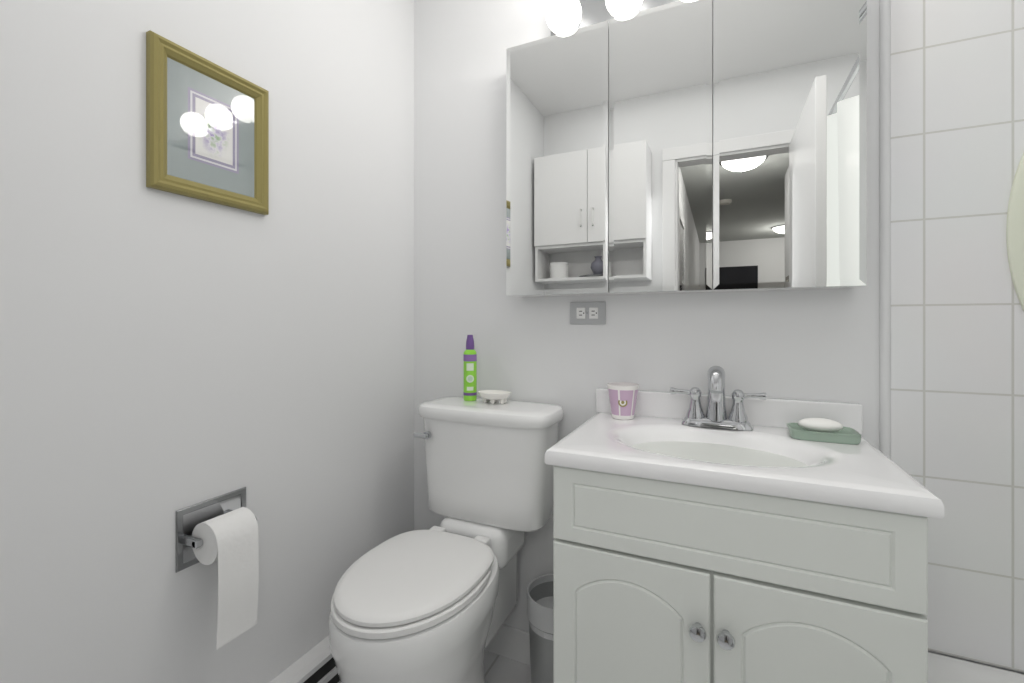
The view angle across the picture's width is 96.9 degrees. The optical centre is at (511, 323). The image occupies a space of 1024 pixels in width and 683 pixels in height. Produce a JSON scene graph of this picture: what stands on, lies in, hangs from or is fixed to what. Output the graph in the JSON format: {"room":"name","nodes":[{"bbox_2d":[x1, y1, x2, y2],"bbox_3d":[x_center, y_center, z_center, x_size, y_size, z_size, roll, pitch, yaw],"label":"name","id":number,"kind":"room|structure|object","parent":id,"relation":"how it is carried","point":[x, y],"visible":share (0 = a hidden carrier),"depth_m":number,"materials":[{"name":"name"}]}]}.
{"room":"bathroom","nodes":[
{"label":"bathroom","id":0,"kind":"room"},
{"bbox_2d":[0,0,413,682],"bbox_3d":[-0.764,-0.105,0.935,0.100,2.450,1.700,0,0,25],"label":"wall","id":1,"kind":"structure","parent":0,"point":[164,356],"depth_m":0.97,"materials":[{"name":"white paint"}]},
{"bbox_2d":[146,30,268,214],"bbox_3d":[-0.662,-0.423,1.011,0.021,0.307,0.258,0,0,25],"label":"picture frame","id":2,"kind":"object","parent":1,"relation":"attached to","point":[207,130],"visible":1,"depth_m":0.99,"materials":[{"name":"gold metal"}]},
{"bbox_2d":[176,487,258,649],"bbox_3d":[-0.623,0.530,0.996,0.104,0.276,0.154,0,0,25],"label":"toilet paper holder","id":3,"kind":"object","parent":1,"relation":"attached to","point":[222,530],"visible":1,"depth_m":0.96,"materials":[{"name":"white paper"}]},
{"bbox_2d":[269,635,340,682],"bbox_3d":[-0.672,1.012,0.950,0.054,0.212,1.565,0,0,25],"label":"baseboard heater","id":4,"kind":"object","parent":1,"relation":"attached to","point":[315,664],"depth_m":1.23,"materials":[{"name":"white metal"}]},
{"bbox_2d":[484,651,530,682],"bbox_3d":[0.292,1.145,0.504,2.380,0.050,1.800,0,0,25],"label":"floor","id":5,"kind":"structure","parent":0,"point":[499,669],"depth_m":1.46,"materials":[{"name":"tile"}]},
{"bbox_2d":[329,396,563,682],"bbox_3d":[-0.163,0.686,1.218,0.448,0.867,0.669,0,0,25],"label":"toilet","id":6,"kind":"object","parent":5,"relation":"on","point":[435,604],"visible":1,"depth_m":1.22,"materials":[{"name":"white ceramic"}]},
{"bbox_2d":[463,335,476,400],"bbox_3d":[-0.138,0.145,1.487,0.044,0.214,0.048,0,0,25],"label":"bottle","id":7,"kind":"object","parent":6,"relation":"on","point":[470,372],"visible":1,"depth_m":1.47,"materials":[{"name":"green plastic"}]},
{"bbox_2d":[478,390,510,403],"bbox_3d":[-0.056,0.235,1.435,0.113,0.034,0.081,0,0,25],"label":"dish","id":8,"kind":"object","parent":6,"relation":"on","point":[492,396],"visible":1,"depth_m":1.42,"materials":[{"name":"white ceramic"}]},
{"bbox_2d":[527,574,552,682],"bbox_3d":[0.134,0.950,1.325,0.182,0.336,0.182,0,0,25],"label":"trash can","id":9,"kind":"object","parent":5,"relation":"on","point":[540,603],"visible":0.54,"depth_m":1.27,"materials":[{"name":"silver metal"}]},
{"bbox_2d":[545,388,943,682],"bbox_3d":[0.463,0.659,1.042,0.660,0.922,0.476,0,0,25],"label":"bathroom vanity","id":10,"kind":"object","parent":5,"relation":"on","point":[768,548],"visible":0.96,"depth_m":0.86,"materials":[{"name":"white wood"}]},
{"bbox_2d":[607,382,638,419],"bbox_3d":[0.316,0.221,1.291,0.089,0.096,0.089,0,0,25],"label":"cup","id":11,"kind":"object","parent":10,"relation":"on","point":[622,398],"visible":0.98,"depth_m":1.26,"materials":[{"name":"pink ceramic"}]},
{"bbox_2d":[670,366,765,430],"bbox_3d":[0.521,0.189,1.156,0.228,0.162,0.134,0,0,25],"label":"faucet","id":12,"kind":"object","parent":10,"relation":"on","point":[717,417],"visible":1,"depth_m":1.17,"materials":[{"name":"silver metal"}]},
{"bbox_2d":[786,423,861,443],"bbox_3d":[0.730,0.258,1.068,0.140,0.022,0.098,0,0,25],"label":"soap dish","id":13,"kind":"object","parent":10,"relation":"on","point":[846,435],"visible":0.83,"depth_m":1.03,"materials":[{"name":"green glass"}]},
{"bbox_2d":[798,418,842,431],"bbox_3d":[0.726,0.240,1.069,0.090,0.031,0.056,0,0,25],"label":"soap bar","id":14,"kind":"object","parent":13,"relation":"on","point":[820,424],"visible":1,"depth_m":1.05,"materials":[{"name":"white"}]},
{"bbox_2d":[928,652,1023,682],"bbox_3d":[0.932,0.941,0.220,0.756,0.356,1.558,0,0,25],"label":"bathtub","id":15,"kind":"object","parent":5,"relation":"on","point":[943,669],"visible":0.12,"depth_m":0.99,"materials":[{"name":"white ceramic"}]},
{"bbox_2d":[414,0,1023,673],"bbox_3d":[0.647,-0.105,1.276,2.380,2.450,0.100,0,0,25],"label":"wall","id":16,"kind":"structure","parent":0,"point":[804,344],"depth_m":1.49,"materials":[{"name":"white paint"}]},
{"bbox_2d":[485,624,530,665],"bbox_3d":[-0.023,1.067,1.523,0.620,0.104,0.010,0,0,25],"label":"baseboard","id":17,"kind":"structure","parent":16,"relation":"attached to","point":[510,642],"depth_m":1.51,"materials":[{"name":"white ceramic"}]},
{"bbox_2d":[570,302,605,323],"bbox_3d":[0.234,-0.031,1.406,0.114,0.070,0.008,0,0,25],"label":"outlet","id":18,"kind":"object","parent":16,"relation":"attached to","point":[587,312],"visible":1,"depth_m":1.40,"materials":[{"name":"grey"}]},
{"bbox_2d":[546,0,678,35],"bbox_3d":[0.397,-0.911,1.242,0.641,0.128,0.169,0,0,25],"label":"vanity light","id":19,"kind":"object","parent":16,"relation":"attached to","point":[562,16],"visible":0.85,"depth_m":1.29,"materials":[{"name":"white glass"}]},
{"bbox_2d":[506,0,866,296],"bbox_3d":[0.415,-0.465,1.262,0.898,0.760,0.119,0,0,25],"label":"medicine cabinet","id":20,"kind":"object","parent":16,"relation":"attached to","point":[683,146],"visible":1,"depth_m":1.17,"materials":[{"name":"silver mirror"}]},
{"bbox_2d":[879,0,1023,672],"bbox_3d":[1.254,-0.281,0.938,0.792,2.097,0.021,0,0,25],"label":"tile","id":21,"kind":"structure","parent":16,"relation":"attached to","point":[951,311],"depth_m":1.04,"materials":[{"name":"white tile"}]},
{"bbox_2d":[1006,153,1023,310],"bbox_3d":[1.221,-0.200,0.940,0.284,0.584,0.013,0,0,25],"label":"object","id":22,"kind":"structure","parent":21,"relation":"attached to","point":[1015,232],"depth_m":0.99,"materials":[{"name":"white"}]}
]}

